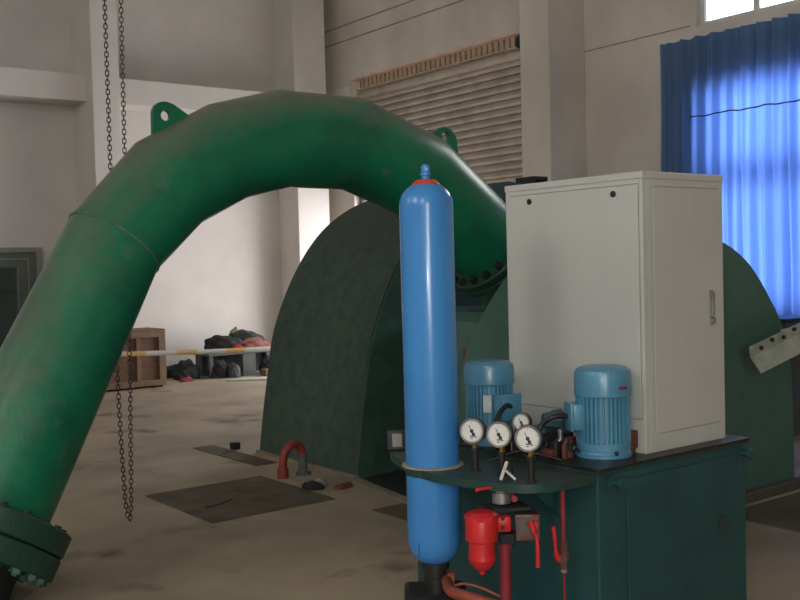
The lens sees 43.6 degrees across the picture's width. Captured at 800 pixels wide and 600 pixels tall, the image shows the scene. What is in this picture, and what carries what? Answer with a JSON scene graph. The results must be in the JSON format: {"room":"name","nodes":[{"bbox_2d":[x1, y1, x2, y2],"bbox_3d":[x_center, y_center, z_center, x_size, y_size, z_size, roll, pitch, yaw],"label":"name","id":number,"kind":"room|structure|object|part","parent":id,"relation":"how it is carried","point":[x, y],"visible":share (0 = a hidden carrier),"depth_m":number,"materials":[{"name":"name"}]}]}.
{"room":"power station hall","nodes":[
{"label":"power station hall","id":0,"kind":"room"},
{"bbox_2d":[0,0,281,365],"bbox_3d":[-7.536,-2.135,12.628,16.140,7.000,0.250,-3,2,-38],"label":"wall","id":1,"kind":"structure","parent":0,"point":[225,275],"depth_m":15.57,"materials":[{"name":"white paint"}]},
{"bbox_2d":[0,247,42,311],"bbox_3d":[-5.771,0.281,13.813,1.680,2.000,0.080,-3,2,-38],"label":"door frame","id":2,"kind":"structure","parent":1,"relation":"in","point":[28,260],"depth_m":14.15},
{"bbox_3d":[-5.805,0.333,13.779,1.420,1.800,0.015,-3,2,-38],"label":"molding","id":3,"kind":"part","parent":2,"relation":"part of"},
{"bbox_2d":[0,66,85,106],"bbox_3d":[-9.053,-2.769,10.938,11.230,0.380,0.560,-3,2,-38],"label":"beam","id":4,"kind":"structure","parent":1,"relation":"attached to","point":[17,85],"depth_m":13.81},
{"bbox_2d":[69,0,121,207],"bbox_3d":[-4.361,-2.279,14.417,0.400,7.000,0.790,-3,2,-38],"label":"pillar","id":5,"kind":"structure","parent":1,"relation":"attached to","point":[87,31],"depth_m":14.12,"materials":[{"name":"white paint"}]},
{"bbox_2d":[119,78,263,114],"bbox_3d":[-3.092,-3.080,15.528,3.030,0.380,0.560,-3,2,-38],"label":"beam","id":6,"kind":"structure","parent":1,"relation":"attached to","point":[140,95],"depth_m":14.97,"materials":[{"name":"white paint"}]},
{"bbox_2d":[273,0,329,301],"bbox_3d":[-1.620,-2.426,16.647,0.610,7.000,0.600,-3,2,-38],"label":"pillar","id":7,"kind":"structure","parent":1,"relation":"attached to","point":[299,43],"depth_m":16.40,"materials":[{"name":"white paint"}]},
{"bbox_2d":[9,371,799,599],"bbox_3d":[-1.109,1.576,4.533,16.140,0.200,21.000,-3,2,-38],"label":"floor","id":8,"kind":"structure","parent":0,"point":[340,548],"depth_m":6.12,"materials":[{"name":"concrete"}]},
{"bbox_2d":[0,267,18,346],"bbox_3d":[-5.034,0.488,11.582,1.110,1.700,0.520,-3,2,-38],"label":"door","id":9,"kind":"structure","parent":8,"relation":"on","point":[9,289],"depth_m":11.62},
{"bbox_3d":[-4.899,-0.204,11.360,1.050,0.250,0.020,-3,2,-38],"label":"door","id":10,"kind":"part","parent":9,"relation":"part of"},
{"bbox_3d":[-4.878,0.615,11.388,1.050,1.350,0.020,-3,2,-38],"label":"door","id":11,"kind":"part","parent":9,"relation":"part of","materials":[{"name":"grey metal"}]},
{"bbox_2d":[107,327,166,389],"bbox_3d":[-3.880,0.824,13.896,1.070,0.810,0.610,-3,2,-38],"label":"wooden crate","id":12,"kind":"object","parent":8,"relation":"on","point":[146,370],"visible":0.59,"depth_m":13.82,"materials":[{"name":"brown wood"}]},
{"bbox_3d":[-3.894,0.825,13.898,1.010,0.710,0.550,-3,2,-38],"label":"panel","id":13,"kind":"part","parent":12,"relation":"part of","materials":[{"name":"brown wood"}]},
{"bbox_3d":[-3.890,0.430,13.883,1.070,0.020,0.610,-3,2,-38],"label":"lid","id":14,"kind":"part","parent":12,"relation":"part of","materials":[{"name":"brown wood"}]},
{"bbox_2d":[166,364,195,377],"bbox_3d":[-3.567,1.075,15.121,1.350,0.210,0.228,-3,2,-38],"label":"tarp","id":15,"kind":"object","parent":8,"relation":"on","point":[169,369],"visible":0.07,"depth_m":15.09,"materials":[{"name":"fabric"}]},
{"bbox_2d":[172,359,200,379],"bbox_3d":[-3.191,1.028,14.893,0.401,0.298,0.308,-3,2,-38],"label":"pile","id":16,"kind":"object","parent":8,"relation":"on","point":[184,368],"visible":0.79,"depth_m":14.81,"materials":[{"name":"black fabric"}]},
{"bbox_2d":[179,377,193,381],"bbox_3d":[-3.116,1.152,14.565,0.228,0.070,0.133,-3,2,-38],"label":"cloth","id":17,"kind":"object","parent":8,"relation":"on","point":[185,379],"visible":1,"depth_m":14.53,"materials":[{"name":"fabric"}]},
{"bbox_2d":[121,346,270,356],"bbox_3d":[-2.411,0.833,13.400,4.393,0.750,0.240,-3,2,-35],"label":"barrier tape","id":18,"kind":"object","parent":8,"relation":"on","point":[265,348],"visible":0.29,"depth_m":13.19,"materials":[{"name":"white plastic"}]},
{"bbox_2d":[207,359,228,378],"bbox_3d":[-2.675,1.021,14.980,0.417,0.280,0.199,-3,2,-38],"label":"sack","id":19,"kind":"object","parent":8,"relation":"on","point":[220,368],"visible":0.87,"depth_m":14.90,"materials":[{"name":"fabric"}]},
{"bbox_2d":[194,351,269,378],"bbox_3d":[-2.468,0.951,15.409,1.300,0.380,0.500,-3,2,-38],"label":"bench","id":20,"kind":"object","parent":8,"relation":"on","point":[204,361],"visible":0.3,"depth_m":15.30,"materials":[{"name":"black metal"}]},
{"bbox_3d":[-3.050,0.999,15.201,0.060,0.330,0.060,-3,2,-38],"label":"leg","id":21,"kind":"part","parent":20,"relation":"part of","materials":[{"name":"grey metal"}]},
{"bbox_3d":[-2.818,1.003,14.900,0.060,0.330,0.060,-3,2,-38],"label":"leg","id":22,"kind":"part","parent":20,"relation":"part of","materials":[{"name":"grey metal"}]},
{"bbox_2d":[204,335,242,348],"bbox_3d":[-2.651,0.647,15.256,0.640,0.248,0.418,-3,2,-38],"label":"bag","id":23,"kind":"object","parent":20,"relation":"on","point":[217,341],"visible":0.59,"depth_m":15.10,"materials":[{"name":"fabric"}]},
{"bbox_2d":[229,326,266,340],"bbox_3d":[-2.365,0.578,15.595,0.685,0.348,0.354,-3,2,-38],"label":"coat","id":24,"kind":"object","parent":20,"relation":"on","point":[242,334],"depth_m":15.49,"materials":[{"name":"fabric"}]},
{"bbox_3d":[-2.586,0.510,15.567,0.173,0.198,0.128,-3,2,-38],"label":"tan cap","id":25,"kind":"part","parent":24,"relation":"part of","materials":[{"name":"beige fabric"}]},
{"bbox_2d":[242,337,270,347],"bbox_3d":[-2.243,0.665,15.353,0.558,0.185,0.154,-3,2,-38],"label":"bundle","id":26,"kind":"object","parent":20,"relation":"on","point":[255,341],"visible":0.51,"depth_m":15.31,"materials":[{"name":"fabric"}]},
{"bbox_2d":[228,362,239,377],"bbox_3d":[-2.482,1.044,14.972,0.180,0.225,0.148,-3,2,-38],"label":"sack","id":27,"kind":"object","parent":8,"relation":"on","point":[234,369],"visible":1,"depth_m":14.92,"materials":[{"name":"grey fabric"}]},
{"bbox_2d":[230,441,239,449],"bbox_3d":[-1.465,1.295,8.889,0.070,0.065,0.080,-3,2,-38],"label":"block","id":28,"kind":"object","parent":8,"relation":"on","point":[235,445],"visible":1,"depth_m":8.86,"materials":[{"name":"rubber"}]},
{"bbox_2d":[194,445,276,465],"bbox_3d":[-1.444,1.341,8.659,0.200,0.006,1.150,-3,2,-38],"label":"cover plate","id":29,"kind":"object","parent":8,"relation":"on","point":[213,449],"visible":1,"depth_m":8.61,"materials":[{"name":"grey metal"}]},
{"bbox_2d":[145,476,334,523],"bbox_3d":[-1.135,1.381,7.030,0.940,0.021,1.030,-3,2,-38],"label":"plate","id":30,"kind":"object","parent":8,"relation":"on","point":[240,498],"visible":1,"depth_m":6.96,"materials":[{"name":"grey metal"}]},
{"bbox_2d":[225,376,266,381],"bbox_3d":[-1.958,1.145,14.637,1.141,0.020,0.377,-2,2,-2],"label":"sheet","id":31,"kind":"object","parent":8,"relation":"on","point":[259,377],"visible":0.43,"depth_m":14.48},
{"bbox_2d":[241,353,255,375],"bbox_3d":[-2.298,0.980,15.174,0.220,0.330,0.060,-3,2,-38],"label":"board","id":32,"kind":"object","parent":8,"relation":"on","point":[248,361],"visible":1,"depth_m":15.14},
{"bbox_2d":[0,90,507,599],"bbox_3d":[-0.730,0.243,6.121,4.950,3.084,0.952,-3,3,-43],"label":"pipe","id":33,"kind":"object","parent":8,"relation":"on","point":[60,355],"visible":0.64,"depth_m":5.46,"materials":[{"name":"green metal"}]},
{"bbox_2d":[259,354,268,373],"bbox_3d":[-2.031,0.983,15.374,0.274,0.297,0.195,-3,2,-38],"label":"bag","id":34,"kind":"object","parent":8,"relation":"on","point":[264,362],"visible":0.29,"depth_m":15.32,"materials":[{"name":"fabric"}]},
{"bbox_2d":[261,368,267,375],"bbox_3d":[-1.984,1.089,15.102,0.180,0.100,0.160,-3,2,-38],"label":"carton","id":35,"kind":"object","parent":8,"relation":"on","point":[264,372],"visible":0.43,"depth_m":15.02,"materials":[{"name":"brown cardboard"}]},
{"bbox_2d":[277,440,310,478],"bbox_3d":[-0.820,1.222,7.718,0.289,0.277,0.118,-3,2,-38],"label":"pipe stub","id":36,"kind":"object","parent":8,"relation":"on","point":[283,470],"visible":1,"depth_m":7.69,"materials":[{"name":"paint"}]},
{"bbox_2d":[301,480,324,490],"bbox_3d":[-0.628,1.340,7.249,0.179,0.062,0.100,-1,2,6],"label":"rag","id":37,"kind":"object","parent":8,"relation":"on","point":[310,485],"visible":1,"depth_m":7.21,"materials":[{"name":"fabric"}]},
{"bbox_2d":[314,478,327,485],"bbox_3d":[-0.580,1.335,7.348,0.114,0.064,0.091,-3,2,-38],"label":"paper scrap","id":38,"kind":"object","parent":8,"relation":"on","point":[322,480],"visible":0.58,"depth_m":7.32,"materials":[{"name":"white paper"}]},
{"bbox_2d":[334,482,352,489],"bbox_3d":[-0.408,1.345,7.267,0.164,0.039,0.080,-3,2,-38],"label":"rag","id":39,"kind":"object","parent":8,"relation":"on","point":[345,485],"visible":1,"depth_m":7.23,"materials":[{"name":"red fabric"}]},
{"bbox_2d":[361,470,406,496],"bbox_3d":[0.135,1.351,7.175,0.590,0.006,1.170,-3,2,-38],"label":"cover plate","id":40,"kind":"object","parent":8,"relation":"on","point":[395,481],"visible":0.36,"depth_m":7.45,"materials":[{"name":"black metal"}]},
{"bbox_2d":[372,503,406,520],"bbox_3d":[0.040,1.377,6.489,0.260,0.006,0.400,-3,2,-38],"label":"cover plate","id":41,"kind":"object","parent":8,"relation":"on","point":[399,511],"visible":0.57,"depth_m":6.52,"materials":[{"name":"grey metal"}]},
{"bbox_2d":[256,176,547,503],"bbox_3d":[0.719,0.108,8.712,3.610,2.355,2.480,-3,2,-38],"label":"housing","id":42,"kind":"object","parent":8,"relation":"on","point":[335,383],"depth_m":8.12,"materials":[{"name":"green metal"}]},
{"bbox_3d":[0.971,0.138,8.591,3.360,2.290,0.020,-3,2,-38],"label":"plate","id":43,"kind":"part","parent":42,"relation":"part of","materials":[{"name":"metal"}]},
{"bbox_2d":[404,580,465,599],"bbox_3d":[0.151,1.331,4.171,0.320,0.250,0.320,-1,2,0],"label":"pedestal","id":44,"kind":"object","parent":8,"relation":"on","point":[412,590],"visible":0.58,"depth_m":4.12,"materials":[{"name":"grey metal"}]},
{"bbox_2d":[399,164,462,594],"bbox_3d":[0.126,0.326,4.119,0.254,1.762,0.254,-2,2,-8],"label":"bottle","id":45,"kind":"object","parent":44,"relation":"on","point":[426,215],"visible":0.99,"depth_m":4.03,"materials":[{"name":"blue metal"}]},
{"bbox_2d":[441,571,499,599],"bbox_3d":[0.295,1.157,3.939,0.203,0.089,0.478,-3,2,-38],"label":"pipe","id":46,"kind":"object","parent":45,"relation":"attached to","point":[450,588],"visible":0.98,"depth_m":3.90,"materials":[{"name":"orange paint"}]},
{"bbox_2d":[456,306,484,424],"bbox_3d":[0.794,0.691,7.636,1.190,1.260,1.190,-3,2,-38],"label":"housing","id":47,"kind":"object","parent":8,"relation":"on","point":[467,317],"visible":0.05,"depth_m":7.27,"materials":[{"name":"green metal"}]},
{"bbox_2d":[498,540,511,599],"bbox_3d":[0.405,1.189,3.808,0.054,0.545,0.054,-3,2,-38],"label":"riser pipe","id":48,"kind":"object","parent":8,"relation":"on","point":[504,550],"visible":0.8,"depth_m":3.79,"materials":[{"name":"metal"}]},
{"bbox_2d":[480,501,540,567],"bbox_3d":[0.423,0.884,3.797,0.235,0.208,0.167,-1,2,15],"label":"valve manifold","id":49,"kind":"object","parent":48,"relation":"on","point":[526,521],"visible":0.95,"depth_m":3.76,"materials":[{"name":"red paint"}]},
{"bbox_2d":[464,509,510,574],"bbox_3d":[0.332,0.902,3.727,0.177,0.234,0.119,-2,2,-15],"label":"filter","id":50,"kind":"object","parent":49,"relation":"attached to","point":[482,526],"visible":1,"depth_m":3.68,"materials":[{"name":"red paint"}]},
{"bbox_2d":[465,518,497,574],"bbox_3d":[0.304,0.910,3.720,0.119,0.219,0.119,-3,2,-38],"label":"bowl","id":51,"kind":"object","parent":50,"relation":"on","point":[481,534],"depth_m":3.67,"materials":[{"name":"red paint"}]},
{"bbox_3d":[0.401,0.788,3.799,0.170,0.014,0.100,-2,2,-13],"label":"mounting plate","id":52,"kind":"part","parent":49,"relation":"part of","materials":[{"name":"black metal"}]},
{"bbox_3d":[0.499,0.904,3.709,0.025,0.169,0.049,-3,2,-38],"label":"lever","id":53,"kind":"part","parent":49,"relation":"part of","materials":[{"name":"red paint"}]},
{"bbox_2d":[390,425,754,599],"bbox_3d":[0.647,1.032,4.474,1.426,0.800,1.235,-3,2,-38],"label":"tank","id":54,"kind":"object","parent":8,"relation":"on","point":[670,524],"visible":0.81,"depth_m":4.09,"materials":[{"name":"green metal"}]},
{"bbox_2d":[387,430,404,449],"bbox_3d":[-0.015,0.630,4.492,0.085,0.088,0.052,-1,2,0],"label":"box","id":55,"kind":"object","parent":54,"relation":"on","point":[395,438],"visible":0.8,"depth_m":4.47,"materials":[{"name":"grey metal"}]},
{"bbox_2d":[459,417,486,470],"bbox_3d":[0.296,0.574,3.989,0.104,0.216,0.066,-1,2,22],"label":"pressure gauge","id":56,"kind":"object","parent":54,"relation":"on","point":[472,430],"visible":1,"depth_m":3.97,"materials":[{"name":"metal"}]},
{"bbox_3d":[0.302,0.636,4.002,0.044,0.092,0.044,-3,2,-38],"label":"stem","id":57,"kind":"part","parent":56,"relation":"part of","materials":[{"name":"grey metal"}]},
{"bbox_2d":[464,358,521,445],"bbox_3d":[0.419,0.453,4.473,0.234,0.370,0.290,-3,2,-38],"label":"motor","id":58,"kind":"object","parent":54,"relation":"on","point":[488,382],"visible":0.62,"depth_m":4.40,"materials":[{"name":"blue metal"}]},
{"bbox_3d":[0.485,0.468,4.357,0.105,0.116,0.012,-3,2,-31],"label":"box lid","id":59,"kind":"part","parent":58,"relation":"part of","materials":[{"name":"blue metal"}]},
{"bbox_2d":[390,449,596,493],"bbox_3d":[0.261,0.694,4.148,0.446,0.033,1.070,-3,2,-38],"label":"shelf","id":60,"kind":"object","parent":54,"relation":"attached to","point":[550,476],"depth_m":3.91,"materials":[{"name":"green metal"}]},
{"bbox_2d":[475,486,517,504],"bbox_3d":[0.361,0.738,3.804,0.161,0.071,0.098,-2,2,-3],"label":"shutoff valve","id":61,"kind":"object","parent":54,"relation":"attached to","point":[501,498],"visible":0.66,"depth_m":3.79,"materials":[{"name":"metal"}]},
{"bbox_3d":[0.331,0.716,3.776,0.107,0.022,0.020,-2,2,-22],"label":"lever","id":62,"kind":"part","parent":61,"relation":"part of","materials":[{"name":"red paint"}]},
{"bbox_3d":[0.424,0.735,3.774,0.037,0.051,0.030,-1,2,0],"label":"knob","id":63,"kind":"part","parent":61,"relation":"part of","materials":[{"name":"red paint"}]},
{"bbox_2d":[486,421,513,476],"bbox_3d":[0.391,0.574,3.872,0.104,0.219,0.066,-1,2,22],"label":"pressure gauge","id":64,"kind":"object","parent":54,"relation":"on","point":[499,434],"visible":0.98,"depth_m":3.85,"materials":[{"name":"metal"}]},
{"bbox_3d":[0.397,0.636,3.884,0.044,0.094,0.044,-3,2,-38],"label":"stem","id":65,"kind":"part","parent":64,"relation":"part of","materials":[{"name":"grey metal"}]},
{"bbox_2d":[493,403,512,448],"bbox_3d":[0.446,0.547,4.314,0.061,0.201,0.184,-1,2,23],"label":"hose","id":66,"kind":"object","parent":54,"relation":"on","point":[505,406],"visible":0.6,"depth_m":4.29,"materials":[{"name":"rubber"}]},
{"bbox_2d":[499,461,515,479],"bbox_3d":[0.406,0.646,3.806,0.065,0.079,0.063,-1,2,0],"label":"valve","id":67,"kind":"object","parent":54,"relation":"on","point":[510,470],"visible":1,"depth_m":3.78,"materials":[{"name":"metal"}]},
{"bbox_3d":[0.392,0.645,3.778,0.037,0.073,0.006,-1,2,0],"label":"lever","id":68,"kind":"part","parent":67,"relation":"part of","materials":[{"name":"metal"}]},
{"bbox_3d":[0.414,0.658,3.778,0.050,0.049,0.006,-1,2,0],"label":"lever","id":69,"kind":"part","parent":67,"relation":"part of","materials":[{"name":"metal"}]},
{"bbox_2d":[512,413,531,454],"bbox_3d":[0.512,0.556,4.164,0.076,0.179,0.066,-1,2,22],"label":"pressure gauge","id":70,"kind":"object","parent":54,"relation":"on","point":[520,419],"visible":0.65,"depth_m":4.14,"materials":[{"name":"metal"}]},
{"bbox_2d":[487,450,561,462],"bbox_3d":[0.502,0.630,4.030,0.301,0.052,0.017,-1,2,5],"label":"hose","id":71,"kind":"object","parent":54,"relation":"on","point":[514,451],"visible":0.75,"depth_m":4.02,"materials":[{"name":"black rubber"}]},
{"bbox_2d":[514,424,542,482],"bbox_3d":[0.487,0.574,3.749,0.104,0.222,0.066,-1,2,22],"label":"pressure gauge","id":72,"kind":"object","parent":54,"relation":"on","point":[528,438],"visible":1,"depth_m":3.73,"materials":[{"name":"metal"}]},
{"bbox_3d":[0.493,0.636,3.761,0.044,0.098,0.044,-3,2,-38],"label":"stem","id":73,"kind":"part","parent":72,"relation":"part of","materials":[{"name":"grey metal"}]},
{"bbox_2d":[496,423,576,458],"bbox_3d":[0.600,0.581,4.247,0.230,0.120,0.392,-3,2,-38],"label":"pump manifold","id":74,"kind":"object","parent":54,"relation":"on","point":[566,447],"visible":0.61,"depth_m":4.12,"materials":[{"name":"metal"}]},
{"bbox_2d":[534,413,567,455],"bbox_3d":[0.619,0.557,4.116,0.162,0.181,0.040,-1,2,5],"label":"hose","id":75,"kind":"object","parent":54,"relation":"on","point":[546,420],"visible":0.62,"depth_m":4.10,"materials":[{"name":"rubber"}]},
{"bbox_2d":[535,409,575,447],"bbox_3d":[0.645,0.550,4.301,0.180,0.175,0.186,-3,2,-38],"label":"valve","id":76,"kind":"object","parent":54,"relation":"on","point":[550,429],"visible":0.34,"depth_m":4.24,"materials":[{"name":"blue metal"}]},
{"bbox_2d":[552,490,569,599],"bbox_3d":[0.608,1.086,3.785,0.090,0.742,0.047,-3,2,-38],"label":"pipe","id":77,"kind":"object","parent":54,"relation":"attached to","point":[562,555],"visible":0.98,"depth_m":3.78,"materials":[{"name":"red metal"}]},
{"bbox_3d":[0.588,0.917,3.757,0.037,0.139,0.024,-2,2,-19],"label":"lever","id":78,"kind":"part","parent":77,"relation":"part of","materials":[{"name":"red paint"}]},
{"bbox_2d":[564,364,632,459],"bbox_3d":[0.825,0.454,4.118,0.272,0.370,0.238,-3,2,-38],"label":"motor","id":79,"kind":"object","parent":54,"relation":"on","point":[599,414],"visible":0.99,"depth_m":4.04,"materials":[{"name":"blue metal"}]},
{"bbox_3d":[0.694,0.478,4.107,0.012,0.116,0.090,-2,2,-10],"label":"box lid","id":80,"kind":"part","parent":79,"relation":"part of","materials":[{"name":"blue metal"}]},
{"bbox_3d":[0.793,0.630,4.607,1.000,0.013,1.195,-3,2,-38],"label":"plate","id":81,"kind":"part","parent":54,"relation":"part of","materials":[{"name":"metal"}]},
{"bbox_2d":[505,171,724,453],"bbox_3d":[0.974,0.039,4.566,0.562,1.162,0.826,-3,2,-38],"label":"electrical cabinet","id":82,"kind":"object","parent":54,"relation":"on","point":[625,269],"visible":0.92,"depth_m":4.30,"materials":[{"name":"metal"}]},
{"bbox_3d":[0.758,0.005,4.402,0.006,0.966,0.746,-3,2,-38],"label":"panel","id":83,"kind":"part","parent":82,"relation":"part of","materials":[{"name":"white metal"}]},
{"bbox_3d":[1.226,0.035,4.266,0.447,1.021,0.006,-3,2,-38],"label":"door","id":84,"kind":"part","parent":82,"relation":"part of","materials":[{"name":"beige metal"}]},
{"bbox_3d":[1.362,0.032,4.356,0.022,0.150,0.017,-3,2,-38],"label":"handle","id":85,"kind":"part","parent":82,"relation":"part of","materials":[{"name":"metal"}]},
{"bbox_2d":[631,430,637,452],"bbox_3d":[0.948,0.588,4.138,0.067,0.095,0.045,-3,2,-38],"label":"box","id":86,"kind":"object","parent":54,"relation":"on","point":[634,433],"visible":0.44,"depth_m":4.13,"materials":[{"name":"metal"}]},
{"bbox_2d":[461,243,799,503],"bbox_3d":[1.565,0.460,6.693,2.200,1.745,1.200,-3,2,-38],"label":"housing","id":87,"kind":"object","parent":8,"relation":"on","point":[758,406],"depth_m":6.59,"materials":[{"name":"green metal"}]},
{"bbox_3d":[1.883,0.467,6.281,2.056,1.742,0.040,-3,2,-38],"label":"plate","id":88,"kind":"part","parent":87,"relation":"part of","materials":[{"name":"green metal"}]},
{"bbox_2d":[749,323,799,372],"bbox_3d":[2.567,0.686,6.563,0.991,1.250,0.173,-3,2,-38],"label":"bar","id":89,"kind":"object","parent":87,"relation":"attached to","point":[768,353],"visible":1,"depth_m":6.37,"materials":[{"name":"beige metal"}]},
{"bbox_3d":[2.550,0.211,6.514,0.944,0.257,0.012,-3,2,-38],"label":"leg","id":90,"kind":"part","parent":89,"relation":"part of","materials":[{"name":"beige metal"}]},
{"bbox_2d":[745,492,799,531],"bbox_3d":[3.015,1.308,6.180,1.600,0.010,1.280,-3,2,-38],"label":"cover plate","id":91,"kind":"object","parent":8,"relation":"on","point":[783,512],"visible":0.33,"depth_m":6.20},
{"bbox_2d":[778,314,799,435],"bbox_3d":[3.443,0.678,8.920,0.630,1.060,0.390,-3,2,-38],"label":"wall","id":92,"kind":"structure","parent":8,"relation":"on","point":[787,321],"depth_m":8.88,"materials":[{"name":"grey paint"}]},
{"bbox_3d":[3.430,0.164,8.902,0.630,0.030,0.390,-3,2,-38],"label":"lid","id":93,"kind":"part","parent":92,"relation":"part of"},
{"bbox_2d":[323,0,799,222],"bbox_3d":[5.087,-2.349,9.254,0.250,7.000,20.500,-3,2,-38],"label":"wall","id":94,"kind":"structure","parent":0,"point":[623,80],"depth_m":12.48,"materials":[{"name":"paint"}]},
{"bbox_2d":[334,85,350,96],"bbox_3d":[-0.959,-3.408,16.764,0.080,0.320,0.400,-3,2,-38],"label":"trim","id":95,"kind":"structure","parent":94,"relation":"attached to","point":[344,90],"depth_m":16.67,"materials":[{"name":"white paint"}]},
{"bbox_2d":[324,0,464,47],"bbox_3d":[0.331,-4.438,15.079,0.006,0.275,5.420,-3,2,-38],"label":"trim","id":96,"kind":"structure","parent":94,"relation":"attached to","point":[411,0],"depth_m":15.83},
{"bbox_2d":[351,30,519,90],"bbox_3d":[0.606,-3.558,14.938,0.195,0.193,4.380,-3,2,-38],"label":"ladder","id":97,"kind":"object","parent":94,"relation":"in","point":[505,43],"visible":0.84,"depth_m":14.91,"materials":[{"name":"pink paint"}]},
{"bbox_2d":[357,35,522,203],"bbox_3d":[0.706,-1.276,15.040,0.200,4.690,4.370,-3,2,-38],"label":"roller shutter","id":98,"kind":"object","parent":94,"relation":"attached to","point":[479,100],"visible":0.27,"depth_m":14.43,"materials":[{"name":"metal"}]},
{"bbox_2d":[519,0,586,180],"bbox_3d":[1.933,-2.381,12.609,0.650,7.000,0.495,-3,2,-38],"label":"pillar","id":99,"kind":"structure","parent":94,"relation":"attached to","point":[552,71],"depth_m":12.40,"materials":[{"name":"paint"}]},
{"bbox_2d":[584,25,689,51],"bbox_3d":[2.803,-3.115,11.959,0.004,0.015,1.590,-3,2,-38],"label":"trim","id":100,"kind":"structure","parent":94,"relation":"attached to","point":[689,25],"depth_m":11.90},
{"bbox_2d":[660,13,799,314],"bbox_3d":[4.285,-1.282,9.932,0.224,3.265,4.130,-3,2,-38],"label":"curtain","id":101,"kind":"object","parent":94,"relation":"hanging from","point":[730,98],"visible":0.78,"depth_m":10.64,"materials":[{"name":"blue fabric"}]},
{"bbox_3d":[4.303,-2.008,9.697,0.024,0.034,3.551,-3,2,-38],"label":"tie cord","id":102,"kind":"part","parent":101,"relation":"part of","materials":[{"name":"fabric"}]},
{"bbox_2d":[700,0,799,25],"bbox_3d":[4.335,-3.760,10.126,0.080,1.400,3.030,-3,2,-38],"label":"window","id":103,"kind":"structure","parent":94,"relation":"in","point":[757,4],"depth_m":10.96,"materials":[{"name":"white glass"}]},
{"bbox_3d":[-1.296,-5.617,4.289,16.140,0.200,21.000,-3,2,-38],"label":"ceiling","id":104,"kind":"structure","parent":0,"visible":0},
{"bbox_2d":[102,0,133,521],"bbox_3d":[-1.731,-2.100,6.010,0.141,6.924,0.027,-2,2,-1],"label":"chain","id":105,"kind":"object","parent":104,"relation":"hanging from","point":[120,3],"visible":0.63,"depth_m":6.08,"materials":[{"name":"metal"}]}
]}

